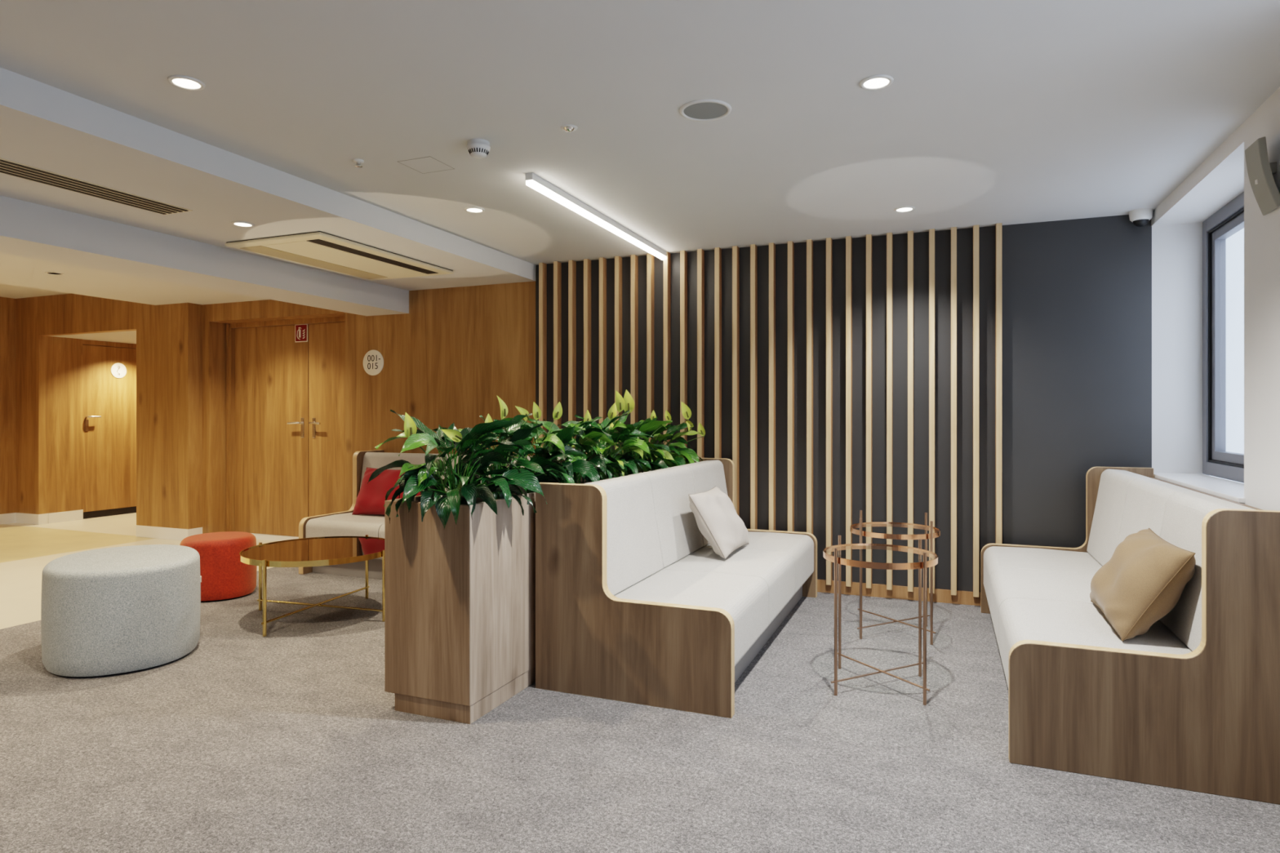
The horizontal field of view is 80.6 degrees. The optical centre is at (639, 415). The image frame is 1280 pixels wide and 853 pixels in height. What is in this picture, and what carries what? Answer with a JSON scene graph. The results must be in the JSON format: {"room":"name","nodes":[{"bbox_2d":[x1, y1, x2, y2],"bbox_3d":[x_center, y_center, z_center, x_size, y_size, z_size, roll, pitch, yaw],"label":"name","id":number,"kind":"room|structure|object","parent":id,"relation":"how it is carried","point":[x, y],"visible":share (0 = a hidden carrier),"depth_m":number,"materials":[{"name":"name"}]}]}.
{"room":"lobby","nodes":[
{"label":"lobby","id":0,"kind":"room"},
{"bbox_2d":[0,297,15,514],"bbox_3d":[-8.966,-0.120,5.243,0.150,2.540,8.230,0,0,22],"label":"wall","id":1,"kind":"structure","parent":0,"point":[7,305],"depth_m":8.85,"materials":[{"name":"brown wood"}]},
{"bbox_2d":[0,283,71,298],"bbox_3d":[-7.788,-1.472,4.715,2.830,0.175,8.129,0,0,22],"label":"ceiling","id":2,"kind":"structure","parent":0,"point":[6,291],"depth_m":8.50,"materials":[{"name":"paint"}]},
{"bbox_2d":[48,336,82,513],"bbox_3d":[-6.638,0.107,9.804,0.100,2.085,1.970,0,0,22],"label":"wall","id":3,"kind":"structure","parent":0,"point":[64,354],"depth_m":9.04,"materials":[{"name":"brown wood"}]},
{"bbox_2d":[0,509,83,524],"bbox_3d":[-8.691,1.210,5.339,0.588,0.120,8.613,0,0,22],"label":"baseboard","id":4,"kind":"structure","parent":3,"relation":"attached to","point":[27,518],"depth_m":8.89,"materials":[{"name":"white laminate"}]},
{"bbox_2d":[82,339,136,519],"bbox_3d":[-6.667,0.168,9.678,0.161,2.204,0.955,0,0,22],"label":"door","id":5,"kind":"structure","parent":3,"relation":"in","point":[108,402],"depth_m":9.52,"materials":[{"name":"brown wood"}]},
{"bbox_2d":[111,363,126,377],"bbox_3d":[-6.663,-0.575,9.646,0.012,0.196,0.196,0,0,22],"label":"sign","id":6,"kind":"object","parent":5,"relation":"attached to","point":[117,370],"visible":1,"depth_m":9.64,"materials":[{"name":"white plastic"}]},
{"bbox_2d":[50,330,136,344],"bbox_3d":[-5.706,-0.983,9.429,2.110,0.095,1.970,0,0,22],"label":"ceiling","id":7,"kind":"structure","parent":0,"point":[128,337],"depth_m":8.95,"materials":[{"name":"paint"}]},
{"bbox_2d":[0,253,268,305],"bbox_3d":[-5.260,-1.301,3.697,2.620,0.318,8.129,0,0,22],"label":"ceiling","id":8,"kind":"structure","parent":0,"point":[15,270],"depth_m":6.57,"materials":[{"name":"paint"}]},
{"bbox_2d":[136,302,202,528],"bbox_3d":[-4.842,-0.120,7.987,0.770,2.540,0.460,0,0,22],"label":"column","id":9,"kind":"structure","parent":0,"point":[169,337],"depth_m":7.75,"materials":[{"name":"brown wood"}]},
{"bbox_2d":[135,524,202,540],"bbox_3d":[-4.899,1.210,7.846,0.774,0.120,0.164,0,0,22],"label":"baseboard","id":10,"kind":"structure","parent":9,"relation":"attached to","point":[166,533],"depth_m":7.75,"materials":[{"name":"white laminate"}]},
{"bbox_2d":[0,195,408,315],"bbox_3d":[-3.822,-1.190,3.118,0.480,0.540,8.129,0,0,22],"label":"beam","id":11,"kind":"structure","parent":0,"point":[28,229],"depth_m":4.81,"materials":[{"name":"paint"}]},
{"bbox_2d":[0,66,536,290],"bbox_3d":[-2.957,-1.292,2.878,1.305,0.335,8.330,0,0,22],"label":"ceiling","id":12,"kind":"structure","parent":0,"point":[45,126],"depth_m":3.84,"materials":[{"name":"paint"}]},
{"bbox_2d":[0,157,192,214],"bbox_3d":[-2.876,-1.122,3.379,0.224,0.006,1.720,0,0,22],"label":"ceiling vent","id":13,"kind":"object","parent":12,"relation":"in","point":[6,166],"visible":1,"depth_m":3.71,"materials":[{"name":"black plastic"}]},
{"bbox_2d":[224,231,453,280],"bbox_3d":[-2.068,-1.111,5.371,0.810,0.029,1.360,0,0,22],"label":"air conditioner","id":14,"kind":"object","parent":12,"relation":"attached to","point":[321,250],"visible":1,"depth_m":5.18,"materials":[{"name":"beige plastic"}]},
{"bbox_2d":[240,245,387,279],"bbox_3d":[-2.314,-1.099,5.470,0.190,0.004,1.200,0,0,22],"label":"grille","id":15,"kind":"object","parent":14,"relation":"attached to","point":[263,250],"depth_m":5.37,"materials":[{"name":"beige plastic"}]},
{"bbox_2d":[306,239,438,274],"bbox_3d":[-1.823,-1.099,5.272,0.100,0.004,1.200,0,0,22],"label":"outlet","id":16,"kind":"object","parent":14,"relation":"attached to","point":[322,242],"depth_m":5.18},
{"bbox_2d":[15,214,1151,592],"bbox_3d":[-2.042,-0.060,6.978,11.398,2.660,0.360,0,0,22],"label":"wall","id":17,"kind":"structure","parent":0,"point":[1077,293],"depth_m":5.39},
{"bbox_2d":[226,315,345,537],"bbox_3d":[-3.500,0.129,7.639,1.770,2.188,0.163,0,0,22],"label":"door","id":18,"kind":"structure","parent":17,"relation":"in","point":[286,397],"depth_m":7.67,"materials":[{"name":"brown wood"}]},
{"bbox_2d":[294,324,307,342],"bbox_3d":[-3.409,-0.830,7.585,0.164,0.180,0.022,0,0,22],"label":"fire sign","id":19,"kind":"object","parent":18,"relation":"attached to","point":[300,331],"visible":1,"depth_m":7.58,"materials":[{"name":"red plastic"}]},
{"bbox_2d":[363,350,383,375],"bbox_3d":[-2.457,-0.487,6.945,0.236,0.236,0.010,0,0,22],"label":"room sign","id":20,"kind":"object","parent":17,"relation":"attached to","point":[373,360],"visible":1,"depth_m":6.94,"materials":[{"name":"white plastic"}]},
{"bbox_2d":[538,262,546,447],"bbox_3d":[-0.805,-0.029,6.247,0.036,2.462,0.070,0,0,22],"label":"batten","id":21,"kind":"object","parent":17,"relation":"attached to","point":[542,266],"visible":0.52,"depth_m":6.22,"materials":[{"name":"brown wood"}]},
{"bbox_2d":[553,261,561,429],"bbox_3d":[-0.678,-0.029,6.196,0.036,2.462,0.070,0,0,22],"label":"batten","id":22,"kind":"object","parent":17,"relation":"attached to","point":[557,265],"visible":0.42,"depth_m":6.17,"materials":[{"name":"brown wood"}]},
{"bbox_2d":[568,260,576,448],"bbox_3d":[-0.551,-0.029,6.145,0.036,2.462,0.070,0,0,22],"label":"batten","id":23,"kind":"object","parent":17,"relation":"attached to","point":[571,264],"visible":0.58,"depth_m":6.12,"materials":[{"name":"brown wood"}]},
{"bbox_2d":[583,258,591,453],"bbox_3d":[-0.425,-0.029,6.094,0.036,2.462,0.070,0,0,22],"label":"batten","id":24,"kind":"object","parent":17,"relation":"attached to","point":[587,263],"visible":0.54,"depth_m":6.07,"materials":[{"name":"brown wood"}]},
{"bbox_2d":[599,257,606,441],"bbox_3d":[-0.298,-0.029,6.043,0.036,2.462,0.070,0,0,22],"label":"batten","id":25,"kind":"object","parent":17,"relation":"attached to","point":[602,261],"visible":0.58,"depth_m":6.02,"materials":[{"name":"brown wood"}]},
{"bbox_2d":[614,256,622,448],"bbox_3d":[-0.171,-0.029,5.992,0.036,2.462,0.070,0,0,22],"label":"batten","id":26,"kind":"object","parent":17,"relation":"attached to","point":[618,260],"visible":0.5,"depth_m":5.96,"materials":[{"name":"brown wood"}]},
{"bbox_2d":[631,254,638,424],"bbox_3d":[-0.044,-0.029,5.941,0.036,2.462,0.070,0,0,22],"label":"batten","id":27,"kind":"object","parent":17,"relation":"attached to","point":[634,259],"visible":0.56,"depth_m":5.91,"materials":[{"name":"brown wood"}]},
{"bbox_2d":[646,253,653,444],"bbox_3d":[0.082,-0.029,5.890,0.036,2.462,0.070,0,0,22],"label":"batten","id":28,"kind":"object","parent":17,"relation":"attached to","point":[650,258],"visible":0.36,"depth_m":5.86,"materials":[{"name":"brown wood"}]},
{"bbox_2d":[663,251,671,450],"bbox_3d":[0.209,-0.029,5.839,0.036,2.462,0.070,0,0,22],"label":"batten","id":29,"kind":"object","parent":17,"relation":"attached to","point":[667,263],"visible":0.42,"depth_m":5.81,"materials":[{"name":"brown wood"}]},
{"bbox_2d":[680,250,687,464],"bbox_3d":[0.336,-0.029,5.788,0.036,2.462,0.070,0,0,22],"label":"batten","id":30,"kind":"object","parent":17,"relation":"attached to","point":[683,254],"visible":0.46,"depth_m":5.76,"materials":[{"name":"brown wood"}]},
{"bbox_2d":[697,248,704,457],"bbox_3d":[0.463,-0.029,5.737,0.036,2.462,0.070,0,0,22],"label":"batten","id":31,"kind":"object","parent":17,"relation":"attached to","point":[700,253],"visible":0.58,"depth_m":5.71,"materials":[{"name":"brown wood"}]},
{"bbox_2d":[714,247,721,457],"bbox_3d":[0.589,-0.029,5.686,0.036,2.462,0.070,0,0,22],"label":"batten","id":32,"kind":"object","parent":17,"relation":"attached to","point":[717,251],"visible":0.58,"depth_m":5.66,"materials":[{"name":"brown wood"}]},
{"bbox_2d":[732,245,739,516],"bbox_3d":[0.716,-0.029,5.635,0.036,2.462,0.070,0,0,22],"label":"batten","id":33,"kind":"object","parent":17,"relation":"attached to","point":[735,250],"visible":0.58,"depth_m":5.61,"materials":[{"name":"brown wood"}]},
{"bbox_2d":[750,244,757,529],"bbox_3d":[0.843,-0.029,5.584,0.036,2.462,0.070,0,0,22],"label":"batten","id":34,"kind":"object","parent":17,"relation":"attached to","point":[753,248],"visible":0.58,"depth_m":5.55,"materials":[{"name":"brown wood"}]},
{"bbox_2d":[768,242,775,530],"bbox_3d":[0.970,-0.029,5.533,0.036,2.462,0.070,0,0,22],"label":"batten","id":35,"kind":"object","parent":17,"relation":"attached to","point":[771,246],"visible":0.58,"depth_m":5.50,"materials":[{"name":"brown wood"}]},
{"bbox_2d":[787,240,794,531],"bbox_3d":[1.096,-0.029,5.482,0.036,2.462,0.070,0,0,22],"label":"batten","id":36,"kind":"object","parent":17,"relation":"attached to","point":[790,244],"visible":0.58,"depth_m":5.45,"materials":[{"name":"brown wood"}]},
{"bbox_2d":[806,239,813,534],"bbox_3d":[1.223,-0.029,5.431,0.036,2.462,0.070,0,0,22],"label":"batten","id":37,"kind":"object","parent":17,"relation":"attached to","point":[809,242],"visible":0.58,"depth_m":5.40,"materials":[{"name":"brown wood"}]},
{"bbox_2d":[826,237,832,585],"bbox_3d":[1.350,-0.029,5.380,0.036,2.462,0.070,0,0,22],"label":"batten","id":38,"kind":"object","parent":17,"relation":"attached to","point":[828,241],"visible":1,"depth_m":5.35,"materials":[{"name":"brown wood"}]},
{"bbox_2d":[845,235,852,586],"bbox_3d":[1.477,-0.029,5.329,0.036,2.462,0.070,0,0,22],"label":"batten","id":39,"kind":"object","parent":17,"relation":"attached to","point":[848,238],"visible":1,"depth_m":5.30,"materials":[{"name":"brown wood"}]},
{"bbox_2d":[866,234,872,588],"bbox_3d":[1.603,-0.029,5.278,0.036,2.462,0.070,0,0,22],"label":"batten","id":40,"kind":"object","parent":17,"relation":"attached to","point":[868,237],"visible":1,"depth_m":5.25,"materials":[{"name":"brown wood"}]},
{"bbox_2d":[886,232,893,590],"bbox_3d":[1.730,-0.029,5.226,0.036,2.462,0.070,0,0,22],"label":"batten","id":41,"kind":"object","parent":17,"relation":"attached to","point":[889,235],"visible":1,"depth_m":5.19,"materials":[{"name":"brown wood"}]},
{"bbox_2d":[817,579,980,605],"bbox_3d":[1.148,1.226,5.492,4.358,0.088,0.014,0,0,22],"label":"baseboard","id":42,"kind":"structure","parent":17,"relation":"attached to","point":[965,597],"depth_m":5.22,"materials":[{"name":"brown wood"}]},
{"bbox_2d":[907,231,913,591],"bbox_3d":[1.857,-0.029,5.176,0.036,2.462,0.070,0,0,22],"label":"batten","id":43,"kind":"object","parent":17,"relation":"attached to","point":[910,233],"visible":1,"depth_m":5.14,"materials":[{"name":"brown wood"}]},
{"bbox_2d":[928,228,934,593],"bbox_3d":[1.984,-0.029,5.125,0.036,2.462,0.070,0,0,22],"label":"batten","id":44,"kind":"object","parent":17,"relation":"attached to","point":[931,232],"visible":0.94,"depth_m":5.09,"materials":[{"name":"brown wood"}]},
{"bbox_2d":[951,226,956,595],"bbox_3d":[2.110,-0.029,5.073,0.036,2.462,0.070,0,0,22],"label":"batten","id":45,"kind":"object","parent":17,"relation":"attached to","point":[953,229],"visible":1,"depth_m":5.04,"materials":[{"name":"brown wood"}]},
{"bbox_2d":[973,225,979,597],"bbox_3d":[2.237,-0.029,5.022,0.036,2.462,0.070,0,0,22],"label":"batten","id":46,"kind":"object","parent":17,"relation":"attached to","point":[975,228],"visible":1,"depth_m":4.99,"materials":[{"name":"brown wood"}]},
{"bbox_2d":[995,222,1002,543],"bbox_3d":[2.364,-0.029,4.971,0.036,2.462,0.070,0,0,22],"label":"batten","id":47,"kind":"object","parent":17,"relation":"attached to","point":[998,227],"visible":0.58,"depth_m":4.94,"materials":[{"name":"brown wood"}]},
{"bbox_2d":[0,0,1279,265],"bbox_3d":[-0.167,-1.360,1.754,4.710,0.200,8.330,0,0,22],"label":"ceiling","id":48,"kind":"structure","parent":0,"point":[992,113],"depth_m":3.00,"materials":[{"name":"paint"}]},
{"bbox_2d":[167,75,205,90],"bbox_3d":[-1.714,-1.256,2.852,0.124,0.006,0.124,0,0,22],"label":"recessed light","id":49,"kind":"object","parent":48,"relation":"in","point":[186,82],"visible":1,"depth_m":2.85,"materials":[{"name":"white plastic"}]},
{"bbox_2d":[172,78,200,88],"bbox_3d":[-1.714,-1.256,2.852,0.092,0.001,0.092,0,0,22],"label":"diffuser","id":50,"kind":"object","parent":49,"relation":"attached to","point":[186,83],"depth_m":2.85,"materials":[{"name":"white plastic"}]},
{"bbox_2d":[397,156,454,173],"bbox_3d":[-1.075,-1.259,3.796,0.200,0.001,0.200,0,0,22],"label":"access hatch","id":51,"kind":"object","parent":48,"relation":"attached to","point":[427,164],"visible":1,"depth_m":3.79,"materials":[{"name":"paint"}]},
{"bbox_2d":[466,138,490,159],"bbox_3d":[-0.744,-1.226,3.480,0.106,0.070,0.106,0,0,22],"label":"smoke detector","id":52,"kind":"object","parent":48,"relation":"attached to","point":[479,148],"visible":1,"depth_m":3.44,"materials":[{"name":"white plastic"}]},
{"bbox_2d":[524,173,666,260],"bbox_3d":[-0.193,-1.231,4.875,0.042,0.058,2.060,0,0,22],"label":"linear light","id":53,"kind":"object","parent":48,"relation":"attached to","point":[534,181],"visible":1,"depth_m":4.55,"materials":[{"name":"white plastic"}]},
{"bbox_2d":[680,99,731,121],"bbox_3d":[0.270,-1.256,3.110,0.214,0.006,0.214,0,0,22],"label":"loudspeaker","id":54,"kind":"object","parent":48,"relation":"attached to","point":[701,110],"visible":1,"depth_m":3.10,"materials":[{"name":"white plastic"}]},
{"bbox_2d":[683,102,727,119],"bbox_3d":[0.270,-1.256,3.110,0.181,0.002,0.181,0,0,22],"label":"grille","id":55,"kind":"object","parent":54,"relation":"attached to","point":[691,110],"depth_m":3.10,"materials":[{"name":"grey metal"}]},
{"bbox_2d":[859,74,893,90],"bbox_3d":[0.892,-1.256,2.848,0.124,0.006,0.124,0,0,22],"label":"recessed light","id":56,"kind":"object","parent":48,"relation":"in","point":[878,82],"visible":1,"depth_m":2.84,"materials":[{"name":"white plastic"}]},
{"bbox_2d":[863,78,888,88],"bbox_3d":[0.892,-1.256,2.848,0.092,0.001,0.092,0,0,22],"label":"diffuser","id":57,"kind":"object","parent":56,"relation":"attached to","point":[876,82],"depth_m":2.85,"materials":[{"name":"white plastic"}]},
{"bbox_2d":[1128,208,1153,226],"bbox_3d":[3.081,-1.212,4.640,0.124,0.097,0.124,0,0,22],"label":"security camera","id":58,"kind":"object","parent":48,"relation":"attached to","point":[1140,217],"visible":1,"depth_m":4.60,"materials":[{"name":"white plastic"}]},
{"bbox_2d":[0,512,1279,852],"bbox_3d":[-3.196,1.300,3.982,11.895,0.060,10.200,0,0,22],"label":"floor","id":59,"kind":"structure","parent":0,"point":[291,739],"depth_m":2.80,"materials":[{"name":"grey carpet"}]},
{"bbox_2d":[40,544,201,677],"bbox_3d":[-2.751,1.011,4.036,0.703,0.518,0.856,0,0,-32],"label":"pouf","id":60,"kind":"object","parent":59,"relation":"on","point":[115,611],"visible":1,"depth_m":3.70,"materials":[{"name":"grey fabric"}]},
{"bbox_2d":[179,531,257,602],"bbox_3d":[-2.981,1.059,5.340,0.480,0.423,0.480,0,0,-1],"label":"pouf","id":61,"kind":"object","parent":59,"relation":"on","point":[224,577],"visible":0.8,"depth_m":5.17,"materials":[{"name":"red fabric"}]},
{"bbox_2d":[251,533,298,541],"bbox_3d":[-3.492,1.248,7.659,1.780,0.046,0.160,0,0,22],"label":"threshold","id":62,"kind":"object","parent":59,"relation":"on","point":[259,536],"visible":0.07,"depth_m":7.68,"materials":[{"name":"white laminate"}]},
{"bbox_2d":[239,534,384,636],"bbox_3d":[-2.028,1.050,4.789,0.910,0.440,0.910,0,0,-29],"label":"coffee table","id":63,"kind":"object","parent":59,"relation":"on","point":[326,550],"visible":0.82,"depth_m":4.68,"materials":[{"name":"gold metal"}]},
{"bbox_2d":[298,449,566,579],"bbox_3d":[-1.492,0.792,6.053,2.310,0.955,0.940,0,0,22],"label":"bench sofa","id":64,"kind":"object","parent":59,"relation":"on","point":[343,523],"visible":0.21,"depth_m":6.04,"materials":[{"name":"white fabric"}]},
{"bbox_2d":[305,512,384,559],"bbox_3d":[-2.190,0.968,6.287,0.728,0.275,0.827,0,0,22],"label":"seat cushion","id":65,"kind":"object","parent":64,"relation":"on","point":[337,524],"depth_m":5.96,"materials":[{"name":"fabric"}]},
{"bbox_2d":[378,524,384,559],"bbox_3d":[-1.508,0.968,6.013,0.728,0.275,0.827,0,0,22],"label":"seat cushion","id":66,"kind":"object","parent":64,"relation":"on","point":[381,526],"depth_m":5.76,"materials":[{"name":"fabric"}]},
{"bbox_2d":[351,467,420,515],"bbox_3d":[-2.075,0.638,6.278,0.670,0.388,0.260,0,0,20],"label":"cushion","id":67,"kind":"object","parent":64,"relation":"on","point":[371,499],"visible":0.45,"depth_m":6.24,"materials":[{"name":"red fabric"}]},
{"bbox_2d":[360,452,435,488],"bbox_3d":[-2.067,0.579,6.592,0.728,0.511,0.331,0,0,22],"label":"cushion","id":68,"kind":"object","parent":64,"relation":"on","point":[367,460],"depth_m":6.56,"materials":[{"name":"fabric"}]},
{"bbox_2d":[384,465,669,724],"bbox_3d":[-0.380,0.819,4.470,0.440,0.902,2.790,0,0,22],"label":"planter","id":69,"kind":"object","parent":59,"relation":"on","point":[460,597],"visible":0.4,"depth_m":3.21,"materials":[{"name":"brown wood"}]},
{"bbox_2d":[367,408,546,528],"bbox_3d":[-0.821,0.224,3.373,0.741,0.503,0.750,0,0,-24],"label":"peace lily","id":70,"kind":"object","parent":69,"relation":"in","point":[416,478],"visible":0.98,"depth_m":3.27,"materials":[{"name":"green plant"}]},
{"bbox_2d":[419,395,574,502],"bbox_3d":[-0.692,0.178,3.679,0.777,0.555,0.688,0,0,22],"label":"peace lily","id":71,"kind":"object","parent":69,"relation":"in","point":[546,469],"visible":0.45,"depth_m":3.67,"materials":[{"name":"green plant"}]},
{"bbox_2d":[478,401,602,493],"bbox_3d":[-0.538,0.185,4.045,0.707,0.529,0.689,0,0,-29],"label":"peace lily","id":72,"kind":"object","parent":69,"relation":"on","point":[560,438],"visible":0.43,"depth_m":3.97,"materials":[{"name":"green plant"}]},
{"bbox_2d":[544,419,555,448],"bbox_3d":[-0.511,0.222,4.110,0.007,0.397,0.161,0,0,27],"label":"leaf","id":73,"kind":"object","parent":72,"relation":"on","point":[548,433],"depth_m":4.14,"materials":[{"name":"green plant"}]},
{"bbox_2d":[527,409,627,484],"bbox_3d":[-0.403,0.215,4.409,0.648,0.502,0.718,0,0,8],"label":"peace lily","id":74,"kind":"object","parent":69,"relation":"in","point":[591,435],"visible":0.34,"depth_m":4.38,"materials":[{"name":"green plant"}]},
{"bbox_2d":[556,389,653,482],"bbox_3d":[-0.249,0.149,4.838,0.672,0.657,0.671,0,0,-6],"label":"peace lily","id":75,"kind":"object","parent":69,"relation":"in","point":[619,431],"visible":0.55,"depth_m":4.79,"materials":[{"name":"green plant"}]},
{"bbox_2d":[586,409,677,475],"bbox_3d":[-0.083,0.209,5.205,0.729,0.500,0.721,0,0,22],"label":"peace lily","id":76,"kind":"object","parent":69,"relation":"in","point":[647,426],"visible":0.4,"depth_m":5.13,"materials":[{"name":"green plant"}]},
{"bbox_2d":[636,423,666,457],"bbox_3d":[0.073,0.230,5.273,0.334,0.383,0.007,0,0,-31],"label":"leaf","id":77,"kind":"object","parent":76,"relation":"on","point":[649,431],"depth_m":5.16,"materials":[{"name":"green plant"}]},
{"bbox_2d":[614,401,705,475],"bbox_3d":[0.116,0.198,5.498,0.718,0.601,0.648,0,0,22],"label":"peace lily","id":78,"kind":"object","parent":69,"relation":"in","point":[682,455],"visible":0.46,"depth_m":5.43,"materials":[{"name":"green plant"}]},
{"bbox_2d":[535,457,817,718],"bbox_3d":[0.379,0.792,4.409,0.940,0.955,2.310,0,0,22],"label":"bench sofa","id":79,"kind":"object","parent":59,"relation":"on","point":[634,604],"visible":0.94,"depth_m":3.47,"materials":[{"name":"brown wood"}]},
{"bbox_2d":[584,474,663,595],"bbox_3d":[-0.159,0.579,3.834,0.331,0.511,0.728,0,0,22],"label":"cushion","id":80,"kind":"object","parent":79,"relation":"on","point":[634,553],"depth_m":3.78,"materials":[{"name":"fabric"}]},
{"bbox_2d":[631,466,702,568],"bbox_3d":[0.115,0.579,4.516,0.331,0.511,0.728,0,0,22],"label":"cushion","id":81,"kind":"object","parent":79,"relation":"on","point":[680,537],"depth_m":4.41,"materials":[{"name":"fabric"}]},
{"bbox_2d":[613,569,768,666],"bbox_3d":[0.145,0.968,3.712,0.827,0.275,0.728,0,0,22],"label":"seat cushion","id":82,"kind":"object","parent":79,"relation":"on","point":[744,597],"depth_m":3.60,"materials":[{"name":"fabric"}]},
{"bbox_2d":[675,459,728,546],"bbox_3d":[0.390,0.579,5.197,0.331,0.511,0.728,0,0,22],"label":"cushion","id":83,"kind":"object","parent":79,"relation":"on","point":[707,474],"depth_m":5.16,"materials":[{"name":"fabric"}]},
{"bbox_2d":[688,486,749,559],"bbox_3d":[0.488,0.638,4.590,0.280,0.362,0.564,0,0,22],"label":"cushion","id":84,"kind":"object","parent":79,"relation":"on","point":[717,518],"visible":1,"depth_m":4.39,"materials":[{"name":"grey fabric"}]},
{"bbox_2d":[662,547,794,626],"bbox_3d":[0.420,0.968,4.393,0.827,0.275,0.728,0,0,22],"label":"seat cushion","id":85,"kind":"object","parent":79,"relation":"on","point":[776,568],"depth_m":4.25,"materials":[{"name":"fabric"}]},
{"bbox_2d":[702,531,813,594],"bbox_3d":[0.694,0.968,5.075,0.827,0.275,0.728,0,0,22],"label":"seat cushion","id":86,"kind":"object","parent":79,"relation":"on","point":[799,545],"depth_m":4.94,"materials":[{"name":"fabric"}]},
{"bbox_2d":[822,535,937,705],"bbox_3d":[1.127,0.936,3.550,0.514,0.668,0.514,0,0,17],"label":"side table","id":87,"kind":"object","parent":59,"relation":"on","point":[925,564],"visible":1,"depth_m":3.42,"materials":[{"name":"orange metal"}]},
{"bbox_2d":[849,510,940,644],"bbox_3d":[1.490,0.927,4.418,0.500,0.685,0.500,0,0,16],"label":"side table","id":88,"kind":"object","parent":59,"relation":"on","point":[925,536],"visible":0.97,"depth_m":4.29,"materials":[{"name":"orange metal"}]},
{"bbox_2d":[980,466,1279,804],"bbox_3d":[2.218,0.792,3.653,0.940,0.955,2.310,0,0,22],"label":"bench sofa","id":89,"kind":"object","parent":59,"relation":"on","point":[1191,702],"visible":0.89,"depth_m":2.65,"materials":[{"name":"brown wood"}]},
{"bbox_2d":[990,568,1094,648],"bbox_3d":[2.178,0.968,3.669,0.827,0.275,0.728,0,0,22],"label":"seat cushion","id":90,"kind":"object","parent":89,"relation":"on","point":[1047,584],"depth_m":3.72,"materials":[{"name":"fabric"}]},
{"bbox_2d":[983,546,1102,610],"bbox_3d":[2.452,0.968,4.351,0.827,0.275,0.728,0,0,22],"label":"seat cushion","id":91,"kind":"object","parent":89,"relation":"on","point":[1082,560],"depth_m":4.39,"materials":[{"name":"fabric"}]},
{"bbox_2d":[999,598,1191,686],"bbox_3d":[1.903,0.968,2.988,0.827,0.275,0.728,0,0,22],"label":"seat cushion","id":92,"kind":"object","parent":89,"relation":"on","point":[1077,623],"depth_m":2.97,"materials":[{"name":"fabric"}]},
{"bbox_2d":[1086,469,1167,565],"bbox_3d":[2.756,0.579,4.228,0.331,0.511,0.728,0,0,22],"label":"cushion","id":93,"kind":"object","parent":89,"relation":"on","point":[1107,490],"depth_m":4.33,"materials":[{"name":"fabric"}]},
{"bbox_2d":[1089,528,1195,641],"bbox_3d":[1.980,0.656,3.008,0.286,0.345,0.644,0,0,22],"label":"cushion","id":94,"kind":"object","parent":89,"relation":"on","point":[1146,575],"visible":1,"depth_m":2.78,"materials":[{"name":"beige fabric"}]},
{"bbox_2d":[1116,478,1224,546],"bbox_3d":[2.482,0.579,3.547,0.331,0.511,0.728,0,0,22],"label":"cushion","id":95,"kind":"object","parent":89,"relation":"on","point":[1145,500],"depth_m":3.58,"materials":[{"name":"fabric"}]},
{"bbox_2d":[1159,491,1253,651],"bbox_3d":[2.208,0.579,2.865,0.331,0.511,0.728,0,0,22],"label":"cushion","id":96,"kind":"object","parent":89,"relation":"on","point":[1184,513],"depth_m":2.84,"materials":[{"name":"fabric"}]},
{"bbox_2d":[1151,87,1279,511],"bbox_3d":[1.823,0.005,0.926,0.300,2.530,8.280,0,0,22],"label":"wall","id":97,"kind":"structure","parent":0,"point":[1176,223],"depth_m":3.86,"materials":[{"name":"white paint"}]},
{"bbox_2d":[1153,472,1245,502],"bbox_3d":[2.984,0.363,3.910,0.275,0.023,1.574,0,0,22],"label":"window sill","id":98,"kind":"structure","parent":97,"relation":"attached to","point":[1233,491],"depth_m":3.90,"materials":[{"name":"white laminate"}]},
{"bbox_2d":[1202,191,1244,483],"bbox_3d":[3.162,-0.411,3.846,0.078,1.531,1.558,0,0,22],"label":"window","id":99,"kind":"structure","parent":97,"relation":"in","point":[1217,462],"depth_m":4.44,"materials":[{"name":"black metal"}]},
{"bbox_2d":[1244,136,1279,215],"bbox_3d":[2.435,-0.933,2.949,0.076,0.274,0.140,0,0,22],"label":"loudspeaker","id":100,"kind":"object","parent":97,"relation":"attached to","point":[1260,171],"visible":1,"depth_m":2.92,"materials":[{"name":"grey plastic"}]},
{"label":"outside","id":101,"kind":"structure","parent":0,"visible":0},
{"bbox_2d":[1211,227,1244,483],"bbox_3d":[6.673,-0.230,6.800,0.100,5.000,10.400,0,0,22],"label":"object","id":102,"kind":"structure","parent":101,"point":[1235,242],"depth_m":10.06,"materials":[{"name":"white glass"}]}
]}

